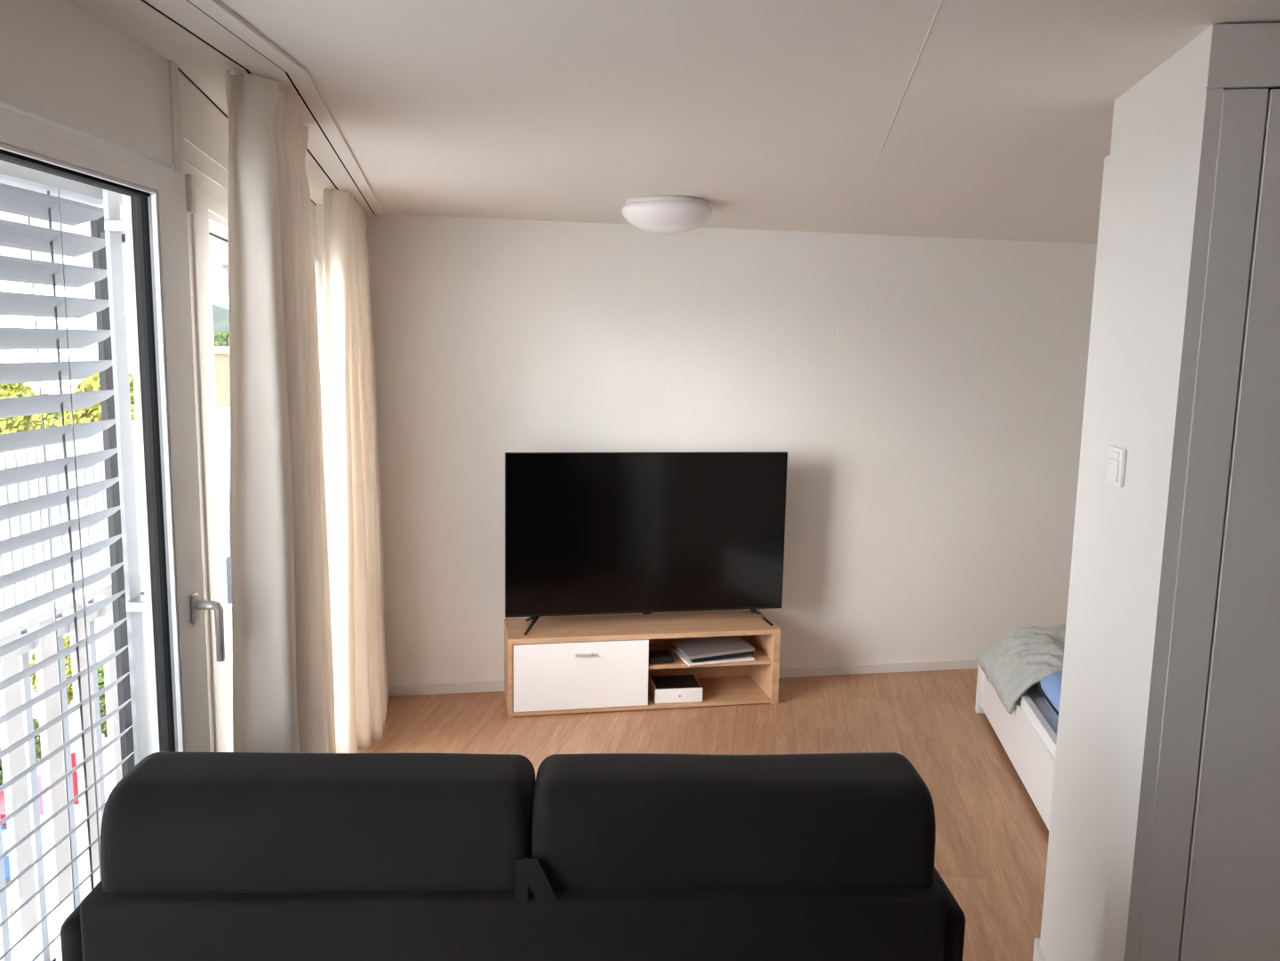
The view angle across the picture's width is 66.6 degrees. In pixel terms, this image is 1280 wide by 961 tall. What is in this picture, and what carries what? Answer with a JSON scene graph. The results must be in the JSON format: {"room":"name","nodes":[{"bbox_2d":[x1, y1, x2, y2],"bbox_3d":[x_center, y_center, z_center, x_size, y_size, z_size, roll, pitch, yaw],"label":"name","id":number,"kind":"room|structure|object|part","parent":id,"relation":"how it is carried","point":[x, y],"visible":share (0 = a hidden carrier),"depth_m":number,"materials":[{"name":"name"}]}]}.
{"room":"living room","nodes":[
{"label":"living room","id":0,"kind":"room"},
{"bbox_2d":[0,0,173,167],"bbox_3d":[-1.139,0.655,-0.455,0.070,2.400,5.600,1,8,1],"label":"wall","id":1,"kind":"structure","parent":0,"point":[61,66],"depth_m":1.81,"materials":[{"name":"white paint"}]},
{"bbox_2d":[0,105,224,752],"bbox_3d":[-1.067,0.511,1.405,0.146,2.172,1.966,1,8,1],"label":"window","id":2,"kind":"structure","parent":1,"relation":"in","point":[158,198],"depth_m":2.17,"materials":[{"name":"white plastic"}]},
{"bbox_2d":[0,160,135,960],"bbox_3d":[-1.269,0.483,1.437,0.107,2.110,2.069,1,8,0],"label":"blind","id":3,"kind":"object","parent":2,"relation":"attached to","point":[24,191],"visible":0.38,"depth_m":2.09,"materials":[{"name":"grey metal"}]},
{"bbox_3d":[-1.293,0.381,2.161,0.003,2.030,0.003,0,8,-11],"label":"cord","id":4,"kind":"part","parent":3,"relation":"part of","materials":[{"name":"fabric"}]},
{"bbox_3d":[-1.254,0.381,2.170,0.005,2.030,0.006,0,8,-11],"label":"cord","id":5,"kind":"part","parent":3,"relation":"part of","materials":[{"name":"fabric"}]},
{"bbox_3d":[-1.218,0.385,2.145,0.003,2.030,0.003,0,8,-11],"label":"cord","id":6,"kind":"part","parent":3,"relation":"part of","materials":[{"name":"grey fabric"}]},
{"bbox_3d":[-1.288,0.375,2.420,0.033,2.050,0.103,-4,9,-31],"label":"guide rail","id":7,"kind":"part","parent":3,"relation":"part of","materials":[{"name":"grey metal"}]},
{"bbox_2d":[100,188,149,765],"bbox_3d":[-1.171,0.392,2.317,0.093,2.250,0.202,-4,9,-32],"label":"window frame","id":8,"kind":"structure","parent":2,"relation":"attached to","point":[114,234],"depth_m":2.22,"materials":[{"name":"grey plastic"}]},
{"bbox_3d":[-1.038,0.299,2.272,0.011,0.072,0.026,1,8,1],"label":"handle plate","id":9,"kind":"part","parent":2,"relation":"part of","materials":[{"name":"silver metal"}]},
{"bbox_3d":[-1.007,0.352,2.279,0.062,0.146,0.025,1,8,-3],"label":"handle lever","id":10,"kind":"part","parent":2,"relation":"part of","materials":[{"name":"silver metal"}]},
{"bbox_2d":[168,60,183,172],"bbox_3d":[-1.029,-0.803,2.154,0.009,0.232,0.034,1,8,1],"label":"trim","id":11,"kind":"structure","parent":1,"relation":"attached to","point":[173,73],"depth_m":2.15,"materials":[{"name":"white paint"}]},
{"bbox_2d":[0,194,228,295],"bbox_3d":[-2.793,-1.120,3.341,2.985,0.320,14.745,0,8,-11],"label":"soffit","id":12,"kind":"structure","parent":0,"point":[218,247],"depth_m":6.78,"materials":[{"name":"beige"}]},
{"bbox_2d":[210,264,228,278],"bbox_3d":[-3.349,-1.642,7.656,0.220,0.105,0.220,0,8,-11],"label":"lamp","id":13,"kind":"object","parent":12,"relation":"attached to","point":[217,270],"visible":0.59,"depth_m":7.59,"materials":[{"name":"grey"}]},
{"bbox_2d":[13,750,233,960],"bbox_3d":[-1.580,1.536,4.222,0.930,0.180,14.600,1,8,1],"label":"floor","id":14,"kind":"structure","parent":0,"point":[51,929],"depth_m":3.32,"materials":[{"name":"concrete"}]},
{"bbox_2d":[0,556,152,960],"bbox_3d":[-1.913,1.143,2.320,0.120,1.275,3.970,1,8,1],"label":"balcony railing","id":15,"kind":"object","parent":14,"relation":"on","point":[13,662],"visible":0.27,"depth_m":3.10,"materials":[{"name":"grey metal"}]},
{"bbox_3d":[-1.902,0.524,2.233,0.120,0.025,3.970,1,8,1],"label":"handrail","id":16,"kind":"part","parent":15,"relation":"part of","materials":[{"name":"grey metal"}]},
{"bbox_2d":[170,69,317,255],"bbox_3d":[-1.278,-0.963,3.267,0.070,0.235,2.280,0,8,-11],"label":"wall","id":17,"kind":"structure","parent":0,"point":[202,123],"depth_m":2.41,"materials":[{"name":"white paint"}]},
{"bbox_2d":[177,66,316,205],"bbox_3d":[-1.242,-1.078,3.265,0.003,0.004,2.265,0,8,-11],"label":"trim","id":18,"kind":"structure","parent":17,"relation":"attached to","point":[179,68],"depth_m":2.40,"materials":[{"name":"grey paint"}]},
{"bbox_2d":[183,136,317,249],"bbox_3d":[-1.248,-0.912,3.305,0.003,0.056,2.230,0,8,-11],"label":"trim","id":19,"kind":"structure","parent":17,"relation":"attached to","point":[184,137],"depth_m":2.41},
{"bbox_2d":[186,184,321,751],"bbox_3d":[-1.294,0.223,3.453,0.092,2.165,2.243,0,8,-11],"label":"window","id":20,"kind":"structure","parent":17,"relation":"in","point":[211,216],"depth_m":2.42,"materials":[{"name":"white plastic"}]},
{"bbox_2d":[315,204,323,293],"bbox_3d":[-1.468,-0.067,4.653,0.185,2.400,0.237,0,8,-11],"label":"wall","id":21,"kind":"structure","parent":0,"point":[319,208],"depth_m":4.38,"materials":[{"name":"paint"}]},
{"bbox_2d":[65,0,1279,243],"bbox_3d":[1.090,-0.797,1.051,6.253,0.140,8.195,0,8,-11],"label":"ceiling","id":22,"kind":"structure","parent":0,"point":[775,115],"depth_m":2.35,"materials":[{"name":"paint"}]},
{"bbox_2d":[127,0,384,215],"bbox_3d":[-0.932,-0.772,1.138,0.483,0.009,7.115,1,8,-3],"label":"rail","id":23,"kind":"object","parent":22,"relation":"attached to","point":[210,25],"visible":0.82,"depth_m":2.14,"materials":[{"name":"metal"}]},
{"bbox_2d":[224,69,335,752],"bbox_3d":[-0.958,0.230,2.620,0.203,2.378,0.640,0,8,-11],"label":"curtain","id":24,"kind":"object","parent":23,"relation":"hanging from","point":[284,687],"visible":0.77,"depth_m":2.35,"materials":[{"name":"fabric"}]},
{"bbox_2d":[321,188,388,752],"bbox_3d":[-1.258,-0.020,4.360,0.198,2.380,0.810,0,8,-6],"label":"curtain","id":25,"kind":"object","parent":23,"relation":"hanging from","point":[350,442],"visible":0.99,"depth_m":4.10,"materials":[{"name":"fabric"}]},
{"bbox_2d":[621,195,712,233],"bbox_3d":[0.113,-1.103,4.080,0.384,0.130,0.384,0,8,-11],"label":"ceiling light","id":26,"kind":"object","parent":22,"relation":"attached to","point":[663,214],"visible":1,"depth_m":3.94,"materials":[{"name":"white glass"}]},
{"bbox_3d":[0.114,-1.151,4.073,0.344,0.034,0.344,0,8,-11],"label":"plate","id":27,"kind":"part","parent":26,"relation":"part of","materials":[{"name":"white"}]},
{"bbox_2d":[873,0,943,165],"bbox_3d":[0.609,-0.899,2.225,0.003,0.001,1.940,2,8,9],"label":"trim","id":28,"kind":"structure","parent":22,"relation":"attached to","point":[941,1],"depth_m":2.08,"materials":[{"name":"paint"}]},
{"bbox_2d":[357,668,1048,960],"bbox_3d":[1.042,1.708,1.402,6.253,0.120,8.195,0,8,-11],"label":"floor","id":29,"kind":"structure","parent":0,"point":[992,838],"depth_m":4.49,"materials":[{"name":"brown wood"}]},
{"bbox_2d":[60,752,965,960],"bbox_3d":[-0.234,1.017,2.105,1.660,1.006,0.653,1,8,-3],"label":"sofa","id":30,"kind":"object","parent":29,"relation":"on","point":[205,856],"visible":1,"depth_m":1.76,"materials":[{"name":"fabric"}]},
{"bbox_3d":[-1.034,1.089,2.063,0.060,0.685,0.570,1,8,-3],"label":"arm","id":31,"kind":"part","parent":30,"relation":"part of","materials":[{"name":"fabric"}]},
{"bbox_2d":[100,752,535,894],"bbox_3d":[-0.589,0.664,1.859,0.766,0.253,0.239,1,8,-2],"label":"cushion","id":32,"kind":"object","parent":30,"relation":"on","point":[177,822],"depth_m":1.75,"materials":[{"name":"fabric"}]},
{"bbox_3d":[-0.223,1.093,1.881,1.555,0.718,0.180,1,8,-2],"label":"backrest","id":33,"kind":"part","parent":30,"relation":"part of","materials":[{"name":"fabric"}]},
{"bbox_2d":[531,752,935,891],"bbox_3d":[0.172,0.674,1.893,0.750,0.253,0.239,1,8,-2],"label":"cushion","id":34,"kind":"object","parent":30,"relation":"on","point":[601,821],"depth_m":1.78,"materials":[{"name":"fabric"}]},
{"bbox_3d":[0.567,1.105,2.133,0.055,0.695,0.570,1,8,-3],"label":"arm","id":35,"kind":"part","parent":30,"relation":"part of","materials":[{"name":"fabric"}]},
{"bbox_2d":[504,609,781,718],"bbox_3d":[0.006,0.928,4.983,1.370,0.394,0.391,0,8,-11],"label":"tv stand","id":36,"kind":"object","parent":29,"relation":"on","point":[588,663],"visible":0.98,"depth_m":4.82,"materials":[{"name":"brown wood"}]},
{"bbox_3d":[-0.659,0.944,4.871,0.022,0.368,0.364,0,8,-11],"label":"panel","id":37,"kind":"part","parent":36,"relation":"part of","materials":[{"name":"brown wood"}]},
{"bbox_3d":[-0.285,0.954,4.764,0.663,0.336,0.018,0,8,-11],"label":"door","id":38,"kind":"part","parent":36,"relation":"part of","materials":[{"name":"white paint"}]},
{"bbox_3d":[-0.269,0.847,4.730,0.094,0.010,0.025,0,8,-11],"label":"handle","id":39,"kind":"part","parent":36,"relation":"part of","materials":[{"name":"silver metal"}]},
{"bbox_3d":[-0.038,0.902,5.168,1.310,0.344,0.005,0,8,-11],"label":"panel","id":40,"kind":"part","parent":36,"relation":"part of","materials":[{"name":"brown wood"}]},
{"bbox_3d":[-0.008,1.106,5.021,1.310,0.018,0.362,0,8,-11],"label":"panel","id":41,"kind":"part","parent":36,"relation":"part of","materials":[{"name":"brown wood"}]},
{"bbox_3d":[0.007,0.744,4.970,1.370,0.026,0.365,0,8,-11],"label":"panel","id":42,"kind":"part","parent":36,"relation":"part of","materials":[{"name":"brown wood"}]},
{"bbox_2d":[504,451,787,635],"bbox_3d":[0.036,0.294,4.898,1.423,0.884,0.256,0,8,-11],"label":"television","id":43,"kind":"object","parent":36,"relation":"on","point":[644,532],"visible":1,"depth_m":4.85,"materials":[{"name":"black plastic"}]},
{"bbox_3d":[-0.534,0.695,4.843,0.078,0.084,0.258,0,8,-5],"label":"leg","id":44,"kind":"part","parent":43,"relation":"part of","materials":[{"name":"black plastic"}]},
{"bbox_3d":[0.601,0.686,5.059,0.090,0.084,0.258,-1,8,-17],"label":"leg","id":45,"kind":"part","parent":43,"relation":"part of","materials":[{"name":"black plastic"}]},
{"bbox_2d":[648,649,673,663],"bbox_3d":[0.097,0.890,4.911,0.124,0.036,0.125,0,8,-11],"label":"box","id":46,"kind":"object","parent":36,"relation":"on","point":[655,656],"visible":0.77,"depth_m":4.86,"materials":[{"name":"black plastic"}]},
{"bbox_2d":[648,674,703,703],"bbox_3d":[0.181,1.066,4.985,0.244,0.076,0.202,0,8,-9],"label":"box","id":47,"kind":"object","parent":36,"relation":"on","point":[681,688],"visible":1,"depth_m":4.90,"materials":[{"name":"white paint"}]},
{"bbox_3d":[0.182,1.030,4.985,0.226,0.004,0.184,0,8,-9],"label":"plate","id":48,"kind":"part","parent":47,"relation":"part of","materials":[{"name":"black plastic"}]},
{"bbox_2d":[648,640,772,669],"bbox_3d":[0.324,0.901,5.060,0.640,0.019,0.353,0,8,-11],"label":"shelf","id":49,"kind":"object","parent":36,"relation":"attached to","point":[761,655],"depth_m":4.96,"materials":[{"name":"brown wood"}]},
{"bbox_2d":[672,648,754,665],"bbox_3d":[0.374,0.895,5.003,0.360,0.010,0.250,-1,8,-18],"label":"folder","id":50,"kind":"object","parent":36,"relation":"on","point":[676,652],"visible":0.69,"depth_m":4.91,"materials":[{"name":"white paint"}]},
{"bbox_2d":[689,650,753,662],"bbox_3d":[0.384,0.871,5.008,0.330,0.037,0.235,-1,8,-18],"label":"notebook","id":51,"kind":"object","parent":50,"relation":"on","point":[705,659],"visible":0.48,"depth_m":4.89,"materials":[{"name":"black paper"}]},
{"bbox_2d":[672,635,754,659],"bbox_3d":[0.375,0.853,5.001,0.356,0.032,0.248,-1,8,-18],"label":"laptop","id":52,"kind":"object","parent":51,"relation":"on","point":[716,645],"visible":0.91,"depth_m":4.97,"materials":[{"name":"silver metal"}]},
{"bbox_3d":[0.657,0.933,5.123,0.038,0.368,0.364,0,8,-11],"label":"panel","id":53,"kind":"part","parent":36,"relation":"part of","materials":[{"name":"brown wood"}]},
{"bbox_2d":[975,664,1056,830],"bbox_3d":[2.016,1.142,3.903,0.918,0.345,1.930,2,8,8],"label":"bed","id":54,"kind":"object","parent":29,"relation":"on","point":[1028,739],"visible":0.16,"depth_m":4.02,"materials":[{"name":"white paint"}]},
{"bbox_3d":[2.153,1.058,4.834,0.918,0.258,0.042,2,8,8],"label":"headboard","id":55,"kind":"part","parent":54,"relation":"part of","materials":[{"name":"white paint"}]},
{"bbox_2d":[976,624,1065,713],"bbox_3d":[2.068,0.848,4.459,0.872,0.261,0.775,2,8,8],"label":"blanket","id":56,"kind":"object","parent":54,"relation":"on","point":[1020,660],"visible":0.3,"depth_m":4.42,"materials":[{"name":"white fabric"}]},
{"bbox_2d":[1025,682,1058,735],"bbox_3d":[2.022,1.087,3.894,0.780,0.215,1.830,2,8,8],"label":"mattress","id":57,"kind":"object","parent":54,"relation":"in","point":[1034,692],"visible":0.02,"depth_m":4.08,"materials":[{"name":"grey fabric"}]},
{"bbox_2d":[1038,672,1062,719],"bbox_3d":[1.847,0.901,3.808,0.456,0.166,0.676,2,8,8],"label":"pillow","id":58,"kind":"object","parent":57,"relation":"on","point":[1050,686],"visible":0.17,"depth_m":3.94,"materials":[{"name":"blue fabric"}]},
{"bbox_2d":[1138,22,1279,960],"bbox_3d":[2.143,0.370,2.031,2.205,2.397,0.577,2,8,9],"label":"wardrobe","id":59,"kind":"object","parent":29,"relation":"on","point":[1212,891],"visible":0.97,"depth_m":1.89,"materials":[{"name":"white wood"}]},
{"bbox_3d":[1.368,0.393,1.883,0.497,2.204,0.020,2,8,9],"label":"door","id":60,"kind":"part","parent":59,"relation":"part of","materials":[{"name":"white wood"}]},
{"bbox_2d":[366,214,1097,686],"bbox_3d":[0.893,-0.111,5.284,5.060,2.400,0.120,0,8,-11],"label":"wall","id":61,"kind":"structure","parent":0,"point":[924,396],"depth_m":5.11,"materials":[{"name":"paint"}]},
{"bbox_2d":[387,658,978,696],"bbox_3d":[0.582,1.062,5.325,4.075,0.055,0.012,0,8,-11],"label":"baseboard","id":62,"kind":"structure","parent":61,"relation":"attached to","point":[411,690],"depth_m":5.39,"materials":[{"name":"white paint"}]},
{"bbox_2d":[1032,23,1230,960],"bbox_3d":[1.077,0.319,2.241,0.034,2.400,0.640,2,8,9],"label":"wall","id":63,"kind":"structure","parent":0,"point":[1159,169],"depth_m":2.09,"materials":[{"name":"white paint"}]},
{"bbox_2d":[1106,445,1127,487],"bbox_3d":[1.064,-0.032,2.177,0.014,0.084,0.092,2,8,9],"label":"light switch","id":64,"kind":"object","parent":63,"relation":"attached to","point":[1116,456],"visible":1,"depth_m":2.15,"materials":[{"name":"white plastic"}]},
{"label":"outside","id":65,"kind":"structure","parent":0,"visible":0},
{"bbox_2d":[0,390,111,960],"bbox_3d":[-71.804,-2.466,109.250,220.000,0.500,280.000,0,8,-11],"label":"ground","id":66,"kind":"structure","parent":65,"point":[98,625],"depth_m":28.10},
{"bbox_2d":[0,791,7,826],"bbox_3d":[-19.167,9.213,26.074,4.028,1.418,1.720,-4,9,-31],"label":"car","id":67,"kind":"object","parent":66,"relation":"on","point":[3,812],"visible":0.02,"depth_m":26.72,"materials":[{"name":"red"}]},
{"bbox_2d":[0,825,10,879],"bbox_3d":[-17.608,9.525,24.053,4.028,1.418,1.720,-4,9,-31],"label":"car","id":68,"kind":"object","parent":66,"relation":"on","point":[4,836],"visible":0.09,"depth_m":24.40,"materials":[{"name":"blue"}]},
{"bbox_2d":[0,712,41,785],"bbox_3d":[-19.235,8.098,29.595,2.107,2.759,2.076,0,8,-11],"label":"bush","id":69,"kind":"object","parent":66,"relation":"on","point":[37,741],"visible":0.05,"depth_m":29.65,"materials":[{"name":"green plant"}]},
{"bbox_2d":[0,383,55,434],"bbox_3d":[-22.318,2.310,33.989,4.146,12.782,4.189,0,8,-11],"label":"tree","id":70,"kind":"object","parent":66,"relation":"on","point":[15,424],"visible":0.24,"depth_m":33.07,"materials":[{"name":"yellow plant"}]},
{"bbox_2d":[5,392,60,429],"bbox_3d":[-26.216,1.717,43.339,5.335,11.219,5.287,0,8,-11],"label":"tree","id":71,"kind":"object","parent":66,"relation":"on","point":[55,415],"visible":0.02,"depth_m":41.82,"materials":[{"name":"green plant"}]},
{"bbox_2d":[37,775,43,814],"bbox_3d":[-17.148,9.012,27.485,0.480,1.500,0.060,-4,9,-31],"label":"banner","id":72,"kind":"object","parent":66,"relation":"on","point":[39,780],"visible":0.2,"depth_m":27.58,"materials":[{"name":"pink"}]},
{"bbox_2d":[29,635,73,703],"bbox_3d":[-21.642,7.019,36.285,2.107,2.917,2.052,0,8,-11],"label":"bush","id":73,"kind":"object","parent":66,"relation":"on","point":[68,659],"visible":0.13,"depth_m":35.88,"materials":[{"name":"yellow plant"}]},
{"bbox_2d":[71,752,79,805],"bbox_3d":[-16.500,8.738,28.084,0.480,1.900,0.060,-4,9,-31],"label":"banner","id":74,"kind":"object","parent":66,"relation":"on","point":[73,755],"visible":0.19,"depth_m":28.16,"materials":[{"name":"red"}]},
{"bbox_2d":[55,372,135,426],"bbox_3d":[-16.300,2.800,30.600,3.550,12.976,3.559,0,8,-11],"label":"tree","id":75,"kind":"object","parent":66,"relation":"on","point":[92,383],"visible":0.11,"depth_m":29.06,"materials":[{"name":"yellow plant"}]},
{"bbox_2d":[97,664,107,736],"bbox_3d":[-18.280,7.537,33.665,2.115,2.720,2.059,0,8,-11],"label":"bush","id":76,"kind":"object","parent":66,"relation":"on","point":[100,670],"visible":0.1,"depth_m":33.02,"materials":[{"name":"green plant"}]},
{"bbox_2d":[212,304,228,346],"bbox_3d":[-26.347,-21.696,176.929,105.000,20.590,60.000,0,8,-11],"label":"sky","id":77,"kind":"structure","parent":66,"relation":"on","point":[220,314],"depth_m":161.37,"materials":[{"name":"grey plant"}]},
{"bbox_2d":[213,330,229,346],"bbox_3d":[-23.465,-1.412,55.603,6.822,14.117,6.895,0,8,-11],"label":"tree","id":78,"kind":"object","parent":66,"relation":"on","point":[222,337],"visible":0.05,"depth_m":54.06,"materials":[{"name":"green plant"}]},
{"bbox_2d":[214,346,233,751],"bbox_3d":[-9.382,3.095,27.514,5.700,13.500,6.200,-2,8,-19],"label":"house","id":79,"kind":"structure","parent":66,"relation":"on","point":[221,354],"depth_m":23.89,"materials":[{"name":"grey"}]},
{"bbox_3d":[-9.799,2.416,24.015,0.740,1.240,0.020,-2,8,-19],"label":"pane","id":80,"kind":"part","parent":79,"relation":"part of","materials":[{"name":"glass"}]},
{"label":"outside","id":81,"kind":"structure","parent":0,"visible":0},
{"bbox_2d":[26,531,230,655],"bbox_3d":[-5.704,1.068,9.136,1.700,0.250,6.500,1,8,1],"label":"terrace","id":82,"kind":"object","parent":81,"point":[226,544],"depth_m":11.25,"materials":[{"name":"concrete"}]},
{"bbox_2d":[0,406,230,611],"bbox_3d":[-4.983,0.231,9.005,0.150,1.470,6.100,1,8,1],"label":"picket fence","id":83,"kind":"object","parent":82,"relation":"on","point":[13,595],"visible":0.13,"depth_m":8.33,"materials":[{"name":"grey wood"}]},
{"bbox_3d":[-5.043,0.265,9.011,0.030,1.400,6.100,1,8,1],"label":"backing panel","id":84,"kind":"part","parent":83,"relation":"part of","materials":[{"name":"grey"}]},
{"bbox_3d":[-4.955,-0.164,8.949,0.110,0.670,6.100,1,8,1],"label":"rail","id":85,"kind":"part","parent":83,"relation":"part of","materials":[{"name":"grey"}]}
]}

